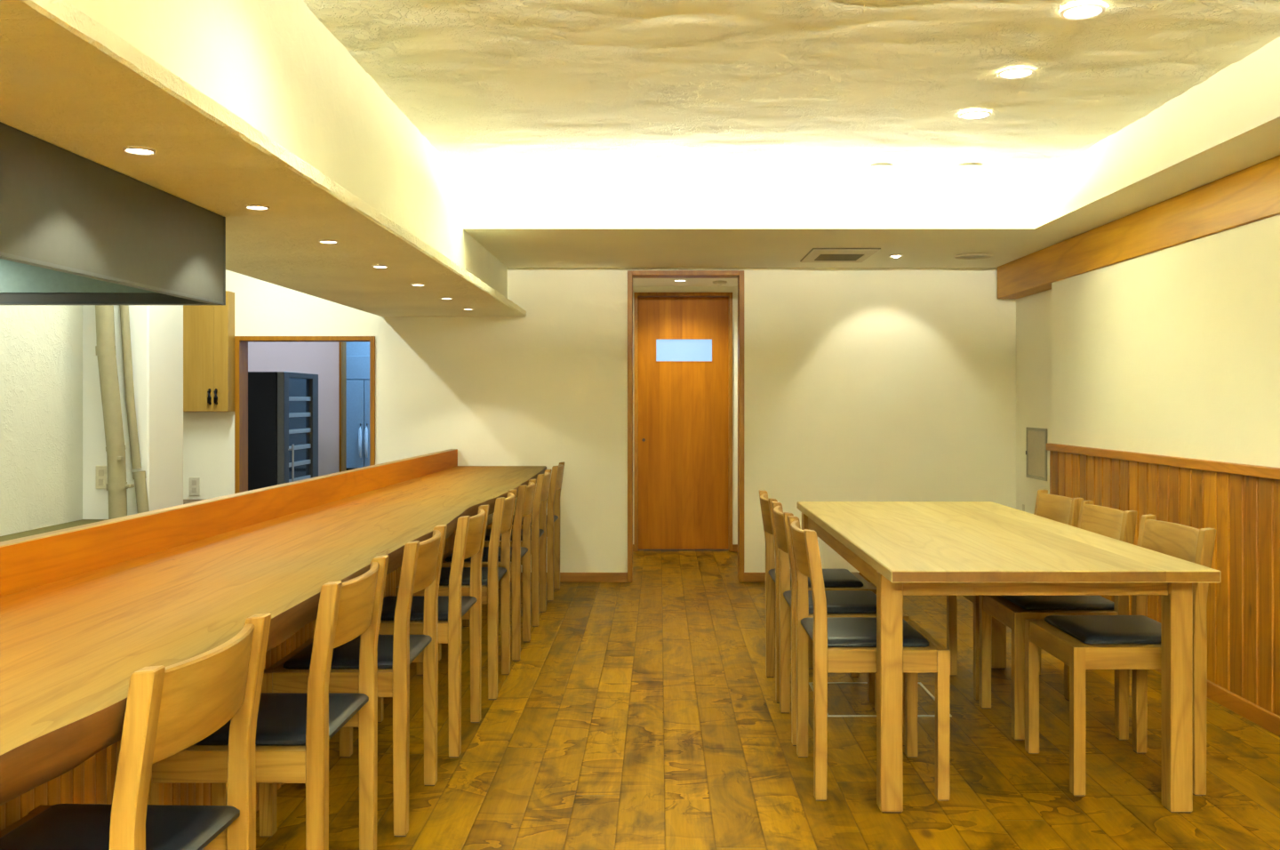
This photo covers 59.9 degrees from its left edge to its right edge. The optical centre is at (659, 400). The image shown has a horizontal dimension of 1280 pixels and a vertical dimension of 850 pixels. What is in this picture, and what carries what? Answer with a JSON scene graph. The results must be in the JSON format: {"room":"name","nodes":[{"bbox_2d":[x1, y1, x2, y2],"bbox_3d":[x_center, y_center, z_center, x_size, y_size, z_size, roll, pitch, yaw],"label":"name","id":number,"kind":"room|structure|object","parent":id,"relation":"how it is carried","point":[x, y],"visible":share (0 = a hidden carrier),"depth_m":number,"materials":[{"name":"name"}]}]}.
{"room":"restaurant","nodes":[
{"label":"restaurant","id":0,"kind":"room"},
{"bbox_2d":[0,304,82,535],"bbox_3d":[-2.672,-0.047,1.200,0.155,2.460,7.600,0,0,0],"label":"wall","id":1,"kind":"structure","parent":0,"point":[41,346],"depth_m":4.66,"materials":[{"name":"paint"}]},
{"bbox_2d":[82,304,183,519],"bbox_3d":[-2.525,-0.047,5.185,0.450,2.460,0.370,0,0,0],"label":"wall","id":2,"kind":"structure","parent":0,"point":[156,331],"depth_m":5.00,"materials":[{"name":"white paint"}]},
{"bbox_2d":[96,465,107,488],"bbox_3d":[-2.506,0.343,4.993,0.055,0.105,0.012,0,0,0],"label":"wall outlet","id":3,"kind":"object","parent":2,"relation":"attached to","point":[101,471],"visible":0.89,"depth_m":4.99,"materials":[{"name":"beige plastic"}]},
{"bbox_2d":[98,479,103,485],"bbox_3d":[-2.506,0.364,4.988,0.024,0.029,0.004,0,0,0],"label":"socket","id":4,"kind":"object","parent":3,"relation":"attached to","point":[100,481],"depth_m":4.99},
{"bbox_2d":[98,469,103,475],"bbox_3d":[-2.506,0.322,4.988,0.024,0.029,0.004,0,0,0],"label":"socket","id":5,"kind":"object","parent":3,"relation":"attached to","point":[100,471],"depth_m":4.99,"materials":[{"name":"beige plastic"}]},
{"bbox_2d":[119,304,141,469],"bbox_3d":[-2.375,-0.486,4.974,0.108,1.581,0.037,0,0,0],"label":"riser pipe","id":6,"kind":"object","parent":2,"relation":"attached to","point":[124,317],"visible":0.57,"depth_m":4.96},
{"bbox_2d":[248,342,338,476],"bbox_3d":[-3.493,-0.067,9.450,1.615,2.500,0.100,0,0,0],"label":"wall","id":7,"kind":"structure","parent":0,"point":[320,358],"depth_m":9.40,"materials":[{"name":"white paint"}]},
{"bbox_2d":[338,342,346,471],"bbox_3d":[-2.689,-0.042,9.430,0.022,2.450,0.140,0,0,0],"label":"trim","id":8,"kind":"structure","parent":7,"relation":"attached to","point":[342,346],"depth_m":9.40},
{"bbox_2d":[183,267,1015,572],"bbox_3d":[-0.900,-0.092,7.330,6.800,2.550,0.120,0,0,0],"label":"wall","id":9,"kind":"structure","parent":0,"point":[861,384],"depth_m":7.27,"materials":[{"name":"beige paint"}]},
{"bbox_2d":[0,121,225,304],"bbox_3d":[-1.800,-0.418,1.861,1.004,0.264,2.924,0,0,0],"label":"range hood","id":10,"kind":"object","parent":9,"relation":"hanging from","point":[76,229],"visible":1,"depth_m":2.70,"materials":[{"name":"grey metal"}]},
{"bbox_2d":[189,477,199,495],"bbox_3d":[-3.040,0.558,7.263,0.070,0.120,0.012,0,0,0],"label":"wall outlet","id":11,"kind":"object","parent":9,"relation":"attached to","point":[194,482],"visible":1,"depth_m":7.26,"materials":[{"name":"beige plastic"}]},
{"bbox_2d":[192,487,196,492],"bbox_3d":[-3.040,0.582,7.258,0.031,0.034,0.004,0,0,0],"label":"socket","id":12,"kind":"object","parent":11,"relation":"attached to","point":[194,489],"depth_m":7.26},
{"bbox_2d":[192,480,196,485],"bbox_3d":[-3.040,0.534,7.258,0.031,0.034,0.004,0,0,0],"label":"socket","id":13,"kind":"object","parent":11,"relation":"attached to","point":[194,482],"depth_m":7.26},
{"bbox_2d":[183,290,234,411],"bbox_3d":[-2.974,-0.320,7.189,0.394,0.778,0.158,0,0,0],"label":"upper cabinet","id":14,"kind":"object","parent":9,"relation":"attached to","point":[208,330],"visible":0.77,"depth_m":7.15,"materials":[{"name":"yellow wood"}]},
{"bbox_2d":[0,0,526,316],"bbox_3d":[-1.346,-0.574,2.335,0.949,0.045,9.870,0,0,0],"label":"soffit","id":15,"kind":"object","parent":9,"relation":"attached to","point":[68,82],"depth_m":2.60,"materials":[{"name":"beige paint"}]},
{"bbox_2d":[122,145,156,155],"bbox_3d":[-1.141,-0.549,2.438,0.067,0.006,0.067,0,0,0],"label":"recessed light","id":16,"kind":"object","parent":15,"relation":"in","point":[131,149],"visible":1,"depth_m":2.44,"materials":[{"name":"white glass"}]},
{"bbox_2d":[244,204,269,210],"bbox_3d":[-1.141,-0.549,3.150,0.067,0.006,0.067,0,0,0],"label":"recessed light","id":17,"kind":"object","parent":15,"relation":"in","point":[259,207],"visible":1,"depth_m":3.15,"materials":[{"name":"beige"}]},
{"bbox_2d":[318,239,338,243],"bbox_3d":[-1.141,-0.549,3.830,0.067,0.006,0.067,0,0,0],"label":"recessed light","id":18,"kind":"object","parent":15,"relation":"in","point":[322,241],"visible":1,"depth_m":3.81,"materials":[{"name":"beige glass"}]},
{"bbox_2d":[371,264,388,268],"bbox_3d":[-1.141,-0.549,4.540,0.067,0.006,0.067,0,0,0],"label":"recessed light","id":19,"kind":"object","parent":15,"relation":"in","point":[372,266],"visible":1,"depth_m":4.53,"materials":[{"name":"beige glass"}]},
{"bbox_2d":[410,283,424,286],"bbox_3d":[-1.141,-0.549,5.247,0.067,0.006,0.067,0,0,0],"label":"recessed light","id":20,"kind":"object","parent":15,"relation":"in","point":[413,284],"visible":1,"depth_m":5.25,"materials":[{"name":"beige glass"}]},
{"bbox_2d":[440,296,452,299],"bbox_3d":[-1.141,-0.549,5.950,0.067,0.006,0.067,0,0,0],"label":"recessed light","id":21,"kind":"object","parent":15,"relation":"in","point":[443,298],"visible":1,"depth_m":5.93,"materials":[{"name":"beige glass"}]},
{"bbox_2d":[65,0,507,297],"bbox_3d":[-1.407,-0.956,2.335,0.825,0.722,9.870,0,0,0],"label":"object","id":22,"kind":"structure","parent":9,"relation":"attached to","point":[274,65],"depth_m":3.18,"materials":[{"name":"paint"}]},
{"bbox_2d":[234,336,375,493],"bbox_3d":[-2.317,0.380,7.332,0.913,1.607,0.155,0,0,0],"label":"trim","id":23,"kind":"structure","parent":9,"relation":"attached to","point":[241,342],"depth_m":7.25,"materials":[{"name":"brown wood"}]},
{"bbox_2d":[627,270,743,582],"bbox_3d":[0.172,0.166,7.330,0.762,2.035,0.160,0,0,0],"label":"trim","id":24,"kind":"structure","parent":9,"relation":"attached to","point":[631,274],"depth_m":7.25,"materials":[{"name":"brown wood"}]},
{"bbox_2d":[510,572,871,582],"bbox_3d":[0.464,1.152,7.263,3.248,0.062,0.014,0,0,0],"label":"baseboard","id":25,"kind":"structure","parent":9,"relation":"attached to","point":[564,577],"depth_m":7.26,"materials":[{"name":"brown wood"}]},
{"bbox_2d":[632,286,737,543],"bbox_3d":[0.235,0.083,8.130,1.970,2.200,1.480,0,0,0],"label":"wall","id":26,"kind":"structure","parent":0,"point":[636,289],"depth_m":8.75,"materials":[{"name":"beige paint"}]},
{"bbox_2d":[633,292,732,551],"bbox_3d":[0.187,0.165,8.803,0.774,2.037,0.135,0,0,0],"label":"door","id":27,"kind":"structure","parent":26,"relation":"in","point":[683,341],"depth_m":8.79,"materials":[{"name":"brown wood"}]},
{"bbox_2d":[632,544,737,551],"bbox_3d":[0.235,1.155,8.743,1.730,0.055,0.014,0,0,0],"label":"baseboard","id":28,"kind":"structure","parent":26,"relation":"attached to","point":[734,546],"depth_m":8.74,"materials":[{"name":"brown wood"}]},
{"bbox_2d":[632,278,737,286],"bbox_3d":[0.235,-0.960,8.070,1.970,0.115,1.360,0,0,0],"label":"ceiling","id":29,"kind":"structure","parent":0,"point":[636,282],"depth_m":8.45,"materials":[{"name":"beige paint"}]},
{"bbox_2d":[673,279,686,281],"bbox_3d":[0.153,-0.899,8.300,0.099,0.006,0.099,0,0,0],"label":"recessed light","id":30,"kind":"object","parent":29,"relation":"in","point":[676,280],"visible":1,"depth_m":8.30,"materials":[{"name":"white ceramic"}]},
{"bbox_2d":[712,280,727,285],"bbox_3d":[0.454,-0.887,8.380,0.106,0.030,0.106,0,0,0],"label":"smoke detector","id":31,"kind":"object","parent":29,"relation":"attached to","point":[718,283],"visible":1,"depth_m":8.34,"materials":[{"name":"beige plastic"}]},
{"bbox_2d":[256,549,1279,849],"bbox_3d":[-0.850,1.243,4.100,6.900,0.120,13.800,0,0,0],"label":"floor","id":32,"kind":"structure","parent":0,"point":[644,713],"depth_m":3.63,"materials":[{"name":"brown wood"}]},
{"bbox_2d":[0,519,108,541],"bbox_3d":[-2.107,0.857,2.647,0.973,0.652,4.695,0,0,0],"label":"countertop","id":33,"kind":"structure","parent":32,"relation":"on","point":[25,533],"depth_m":4.59,"materials":[{"name":"brown wood"}]},
{"bbox_2d":[95,304,134,519],"bbox_3d":[-2.413,-0.372,4.899,0.166,1.808,0.088,0,0,0],"label":"drain pipe","id":34,"kind":"object","parent":33,"relation":"on","point":[116,485],"visible":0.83,"depth_m":4.87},
{"bbox_2d":[132,470,149,513],"bbox_3d":[-2.318,0.423,4.970,0.075,0.221,0.054,0,0,0],"label":"pipe","id":35,"kind":"object","parent":33,"relation":"on","point":[140,477],"visible":0.83,"depth_m":4.95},
{"bbox_2d":[0,612,271,849],"bbox_3d":[-0.918,0.783,1.802,0.440,0.800,0.435,0,0,2],"label":"wooden chair","id":36,"kind":"object","parent":32,"relation":"on","point":[169,709],"visible":1,"depth_m":1.80,"materials":[{"name":"brown wood"}]},
{"bbox_2d":[0,803,239,849],"bbox_3d":[-0.919,0.724,1.802,0.342,0.026,0.357,0,0,2],"label":"seat cushion","id":37,"kind":"object","parent":36,"relation":"on","point":[60,826],"depth_m":1.86,"materials":[{"name":"black leather"}]},
{"bbox_2d":[183,499,203,503],"bbox_3d":[-3.045,0.913,7.109,0.510,0.540,0.318,0,0,0],"label":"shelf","id":38,"kind":"object","parent":32,"relation":"on","point":[185,501],"visible":0.04,"depth_m":7.14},
{"bbox_2d":[147,554,388,849],"bbox_3d":[-0.883,0.783,2.552,0.440,0.800,0.435,0,0,0],"label":"wooden chair","id":39,"kind":"object","parent":32,"relation":"on","point":[294,731],"visible":0.78,"depth_m":2.38,"materials":[{"name":"brown wood"}]},
{"bbox_2d":[193,692,368,745],"bbox_3d":[-0.884,0.724,2.552,0.342,0.026,0.357,0,0,0],"label":"seat cushion","id":40,"kind":"object","parent":39,"relation":"on","point":[282,716],"depth_m":2.50,"materials":[{"name":"black leather"}]},
{"bbox_2d":[0,448,546,831],"bbox_3d":[-1.078,0.749,3.927,0.721,0.869,6.688,0,0,1],"label":"countertop","id":41,"kind":"structure","parent":32,"relation":"on","point":[84,608],"depth_m":2.54,"materials":[{"name":"brown wood"}]},
{"bbox_2d":[248,371,318,490],"bbox_3d":[-2.889,0.473,8.610,0.323,1.380,0.820,0,0,0],"label":"wine cooler","id":42,"kind":"object","parent":32,"relation":"on","point":[283,406],"visible":0.63,"depth_m":8.20,"materials":[{"name":"black metal"}]},
{"bbox_2d":[288,474,311,482],"bbox_3d":[-2.792,0.608,8.598,0.012,0.032,0.555,0,0,0],"label":"shelf","id":43,"kind":"object","parent":42,"relation":"attached to","point":[297,477],"depth_m":8.61,"materials":[{"name":"metal"}]},
{"bbox_2d":[288,459,311,467],"bbox_3d":[-2.792,0.483,8.598,0.012,0.032,0.555,0,0,0],"label":"shelf","id":44,"kind":"object","parent":42,"relation":"attached to","point":[298,463],"depth_m":8.66,"materials":[{"name":"metal"}]},
{"bbox_2d":[288,443,311,449],"bbox_3d":[-2.792,0.358,8.598,0.012,0.032,0.555,0,0,0],"label":"shelf","id":45,"kind":"object","parent":42,"relation":"attached to","point":[297,446],"depth_m":8.65,"materials":[{"name":"metal"}]},
{"bbox_2d":[288,428,311,433],"bbox_3d":[-2.792,0.233,8.598,0.012,0.032,0.555,0,0,0],"label":"shelf","id":46,"kind":"object","parent":42,"relation":"attached to","point":[291,430],"depth_m":8.61,"materials":[{"name":"metal"}]},
{"bbox_2d":[288,412,311,417],"bbox_3d":[-2.792,0.108,8.598,0.012,0.032,0.555,0,0,0],"label":"shelf","id":47,"kind":"object","parent":42,"relation":"attached to","point":[291,414],"depth_m":8.61,"materials":[{"name":"metal"}]},
{"bbox_2d":[288,396,311,400],"bbox_3d":[-2.792,-0.017,8.598,0.012,0.032,0.555,0,0,0],"label":"shelf","id":48,"kind":"object","parent":42,"relation":"attached to","point":[291,398],"depth_m":8.61,"materials":[{"name":"metal"}]},
{"bbox_2d":[259,524,447,837],"bbox_3d":[-0.866,0.783,3.230,0.440,0.800,0.435,0,0,0],"label":"wooden chair","id":49,"kind":"object","parent":32,"relation":"on","point":[421,563],"visible":0.83,"depth_m":3.03,"materials":[{"name":"brown wood"}]},
{"bbox_2d":[282,634,431,669],"bbox_3d":[-0.867,0.724,3.230,0.342,0.026,0.357,0,0,0],"label":"seat cushion","id":50,"kind":"object","parent":49,"relation":"on","point":[346,656],"depth_m":3.12,"materials":[{"name":"black leather"}]},
{"bbox_2d":[346,342,369,470],"bbox_3d":[-2.600,0.208,10.613,0.940,1.950,0.733,0,0,0],"label":"refrigerator","id":51,"kind":"object","parent":32,"relation":"on","point":[357,353],"visible":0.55,"depth_m":10.30,"materials":[{"name":"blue metal"}]},
{"bbox_2d":[339,504,488,757],"bbox_3d":[-0.840,0.783,3.900,0.440,0.800,0.435,0,0,0],"label":"wooden chair","id":52,"kind":"object","parent":32,"relation":"on","point":[470,531],"visible":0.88,"depth_m":3.71,"materials":[{"name":"brown wood"}]},
{"bbox_2d":[380,595,476,620],"bbox_3d":[-0.841,0.724,3.900,0.342,0.026,0.357,0,0,0],"label":"seat cushion","id":53,"kind":"object","parent":52,"relation":"on","point":[388,605],"depth_m":3.84,"materials":[{"name":"black leather"}]},
{"bbox_2d":[395,488,516,699],"bbox_3d":[-0.825,0.783,4.611,0.440,0.800,0.435,0,0,-1],"label":"wooden chair","id":54,"kind":"object","parent":32,"relation":"on","point":[493,576],"visible":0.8,"depth_m":4.42,"materials":[{"name":"brown wood"}]},
{"bbox_2d":[439,567,506,585],"bbox_3d":[-0.826,0.724,4.611,0.342,0.026,0.357,0,0,-1],"label":"seat cushion","id":55,"kind":"object","parent":54,"relation":"on","point":[444,575],"depth_m":4.55,"materials":[{"name":"black leather"}]},
{"bbox_2d":[438,478,536,661],"bbox_3d":[-0.814,0.783,5.268,0.440,0.800,0.435,0,0,0],"label":"wooden chair","id":56,"kind":"object","parent":32,"relation":"on","point":[519,555],"visible":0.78,"depth_m":5.07,"materials":[{"name":"brown wood"}]},
{"bbox_2d":[444,546,527,561],"bbox_3d":[-0.815,0.724,5.268,0.342,0.026,0.357,0,0,0],"label":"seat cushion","id":57,"kind":"object","parent":56,"relation":"on","point":[524,552],"depth_m":5.15,"materials":[{"name":"black leather"}]},
{"bbox_2d":[462,469,551,626],"bbox_3d":[-0.814,0.783,6.038,0.440,0.800,0.435,0,0,0],"label":"wooden chair","id":58,"kind":"object","parent":32,"relation":"on","point":[539,516],"visible":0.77,"depth_m":5.84,"materials":[{"name":"brown wood"}]},
{"bbox_2d":[484,528,543,540],"bbox_3d":[-0.815,0.724,6.038,0.342,0.026,0.357,0,0,0],"label":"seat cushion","id":59,"kind":"object","parent":58,"relation":"on","point":[488,531],"depth_m":5.94,"materials":[{"name":"black leather"}]},
{"bbox_2d":[486,461,564,600],"bbox_3d":[-0.806,0.783,6.787,0.440,0.800,0.435,0,0,0],"label":"wooden chair","id":60,"kind":"object","parent":32,"relation":"on","point":[553,513],"visible":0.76,"depth_m":6.57,"materials":[{"name":"brown wood"}]},
{"bbox_2d":[512,514,558,524],"bbox_3d":[-0.807,0.724,6.787,0.342,0.026,0.357,0,0,0],"label":"seat cushion","id":61,"kind":"object","parent":60,"relation":"on","point":[556,516],"depth_m":6.88,"materials":[{"name":"black leather"}]},
{"bbox_2d":[759,489,876,703],"bbox_3d":[0.635,0.783,4.567,0.440,0.800,0.435,0,0,0],"label":"wooden chair","id":62,"kind":"object","parent":32,"relation":"on","point":[834,579],"visible":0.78,"depth_m":4.47,"materials":[{"name":"brown wood"}]},
{"bbox_2d":[768,568,863,587],"bbox_3d":[0.636,0.724,4.567,0.342,0.026,0.357,0,0,0],"label":"seat cushion","id":63,"kind":"object","parent":62,"relation":"on","point":[833,578],"depth_m":4.46,"materials":[{"name":"black leather"}]},
{"bbox_2d":[771,501,908,745],"bbox_3d":[0.635,0.783,4.024,0.440,0.800,0.435,0,0,0],"label":"wooden chair","id":64,"kind":"object","parent":32,"relation":"on","point":[839,603],"visible":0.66,"depth_m":3.98,"materials":[{"name":"brown wood"}]},
{"bbox_2d":[783,590,876,613],"bbox_3d":[0.636,0.724,4.024,0.342,0.026,0.357,0,0,0],"label":"seat cushion","id":65,"kind":"object","parent":64,"relation":"on","point":[837,601],"depth_m":3.94,"materials":[{"name":"black leather"}]},
{"bbox_2d":[787,515,949,800],"bbox_3d":[0.637,0.783,3.502,0.440,0.800,0.435,0,0,0],"label":"wooden chair","id":66,"kind":"object","parent":32,"relation":"on","point":[841,644],"visible":0.97,"depth_m":3.29,"materials":[{"name":"brown wood"}]},
{"bbox_2d":[800,616,928,647],"bbox_3d":[0.638,0.724,3.502,0.342,0.026,0.357,0,0,0],"label":"seat cushion","id":67,"kind":"object","parent":66,"relation":"on","point":[842,631],"depth_m":3.41,"materials":[{"name":"black leather"}]},
{"bbox_2d":[808,681,951,716],"bbox_3d":[0.860,1.181,4.410,0.470,0.004,0.494,0,0,0],"label":"floor hatch","id":68,"kind":"object","parent":32,"relation":"on","point":[844,699],"visible":0.6,"depth_m":4.37,"materials":[{"name":"wood"}]},
{"bbox_2d":[796,501,1220,813],"bbox_3d":[1.082,0.823,4.075,0.900,0.720,2.090,0,0,0],"label":"dining table","id":69,"kind":"object","parent":32,"relation":"on","point":[902,548],"visible":0.94,"depth_m":3.20,"materials":[{"name":"brown wood"}]},
{"bbox_2d":[946,489,1083,700],"bbox_3d":[1.465,0.783,4.598,0.440,0.800,0.435,0,0,0],"label":"wooden chair","id":70,"kind":"object","parent":32,"relation":"on","point":[1064,509],"visible":0.3,"depth_m":4.62,"materials":[{"name":"brown wood"}]},
{"bbox_2d":[979,499,1137,740],"bbox_3d":[1.458,0.783,4.087,0.440,0.800,0.435,0,0,0],"label":"wooden chair","id":71,"kind":"object","parent":32,"relation":"on","point":[1012,611],"visible":0.52,"depth_m":3.91,"materials":[{"name":"brown wood"}]},
{"bbox_2d":[1001,595,1114,610],"bbox_3d":[1.457,0.724,4.087,0.342,0.026,0.357,0,0,0],"label":"seat cushion","id":72,"kind":"object","parent":71,"relation":"on","point":[1020,603],"depth_m":3.93,"materials":[{"name":"black leather"}]},
{"bbox_2d":[1024,513,1215,795],"bbox_3d":[1.458,0.783,3.543,0.440,0.800,0.435,0,0,0],"label":"wooden chair","id":73,"kind":"object","parent":32,"relation":"on","point":[1133,642],"visible":0.8,"depth_m":3.37,"materials":[{"name":"brown wood"}]},
{"bbox_2d":[1044,615,1161,644],"bbox_3d":[1.457,0.724,3.543,0.342,0.026,0.357,0,0,0],"label":"seat cushion","id":74,"kind":"object","parent":73,"relation":"on","point":[1081,629],"depth_m":3.48,"materials":[{"name":"black leather"}]},
{"bbox_2d":[303,0,1279,192],"bbox_3d":[0.453,-1.188,1.680,2.905,0.157,8.560,0,0,0],"label":"ceiling","id":75,"kind":"structure","parent":0,"point":[529,96],"depth_m":3.88,"materials":[{"name":"paint"}]},
{"bbox_2d":[868,164,893,169],"bbox_3d":[1.050,-1.108,5.270,0.114,0.006,0.114,0,0,0],"label":"recessed light","id":76,"kind":"object","parent":75,"relation":"attached to","point":[876,166],"visible":1,"depth_m":5.26,"materials":[{"name":"white glass"}]},
{"bbox_2d":[957,164,982,169],"bbox_3d":[1.470,-1.108,5.270,0.114,0.006,0.114,0,0,0],"label":"recessed light","id":77,"kind":"object","parent":75,"relation":"attached to","point":[964,166],"visible":1,"depth_m":5.26,"materials":[{"name":"white glass"}]},
{"bbox_2d":[958,110,991,119],"bbox_3d":[1.224,-1.108,4.310,0.124,0.006,0.124,0,0,0],"label":"recessed light","id":78,"kind":"object","parent":75,"relation":"in","point":[975,115],"visible":1,"depth_m":4.31,"materials":[{"name":"beige glass"}]},
{"bbox_2d":[996,67,1035,79],"bbox_3d":[1.206,-1.108,3.760,0.124,0.006,0.124,0,0,0],"label":"recessed light","id":79,"kind":"object","parent":75,"relation":"in","point":[1013,73],"visible":1,"depth_m":3.76,"materials":[{"name":"beige glass"}]},
{"bbox_2d":[1059,3,1105,20],"bbox_3d":[1.206,-1.108,3.166,0.124,0.006,0.124,0,0,0],"label":"recessed light","id":80,"kind":"object","parent":75,"relation":"in","point":[1084,11],"visible":1,"depth_m":3.16,"materials":[{"name":"white glass"}]},
{"bbox_2d":[1016,214,1279,513],"bbox_3d":[2.355,-0.092,2.345,0.290,2.550,9.890,0,0,0],"label":"wall","id":81,"kind":"structure","parent":0,"point":[1174,350],"depth_m":4.88,"materials":[{"name":"beige paint"}]},
{"bbox_2d":[463,36,1279,267],"bbox_3d":[0.670,-1.095,2.335,3.331,0.445,9.870,0,0,0],"label":"soffit","id":82,"kind":"structure","parent":81,"relation":"attached to","point":[1227,124],"depth_m":5.75,"materials":[{"name":"beige paint"}]},
{"bbox_2d":[800,248,880,262],"bbox_3d":[1.068,-0.867,6.627,0.388,0.010,0.586,0,0,0],"label":"air vent","id":83,"kind":"object","parent":82,"relation":"attached to","point":[815,254],"visible":1,"depth_m":6.56,"materials":[{"name":"beige metal"}]},
{"bbox_2d":[814,254,863,260],"bbox_3d":[1.080,-0.868,6.686,0.258,0.009,0.310,0,0,0],"label":"grille","id":84,"kind":"object","parent":83,"relation":"attached to","point":[818,257],"depth_m":6.68,"materials":[{"name":"beige metal"}]},
{"bbox_2d":[888,254,903,257],"bbox_3d":[1.415,-0.864,6.650,0.086,0.016,0.086,0,0,0],"label":"recessed light","id":85,"kind":"object","parent":82,"relation":"in","point":[891,255],"visible":1,"depth_m":6.63,"materials":[{"name":"white glass"}]},
{"bbox_2d":[953,252,992,259],"bbox_3d":[1.878,-0.866,6.650,0.228,0.012,0.228,0,0,0],"label":"air vent","id":86,"kind":"object","parent":82,"relation":"in","point":[973,255],"visible":1,"depth_m":6.63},
{"bbox_2d":[1025,427,1047,480],"bbox_3d":[2.329,0.325,6.875,0.014,0.316,0.360,0,0,0],"label":"access panel","id":87,"kind":"object","parent":81,"relation":"attached to","point":[1036,440],"visible":1,"depth_m":6.86,"materials":[{"name":"grey metal"}]},
{"bbox_2d":[997,154,1279,298],"bbox_3d":[2.264,-0.768,2.315,0.139,0.207,9.830,0,0,0],"label":"wooden beam","id":88,"kind":"structure","parent":81,"relation":"attached to","point":[1252,194],"depth_m":4.92,"materials":[{"name":"brown wood"}]},
{"bbox_2d":[1046,443,1279,716],"bbox_3d":[2.193,0.711,1.831,0.034,0.945,8.862,0,0,0],"label":"wainscoting","id":89,"kind":"structure","parent":81,"relation":"attached to","point":[1240,501],"depth_m":4.31,"materials":[{"name":"brown wood"}]},
{"bbox_2d":[1155,669,1279,736],"bbox_3d":[2.188,1.149,1.830,0.014,0.068,8.860,0,0,0],"label":"baseboard","id":90,"kind":"structure","parent":81,"relation":"attached to","point":[1268,720],"depth_m":4.15,"materials":[{"name":"brown wood"}]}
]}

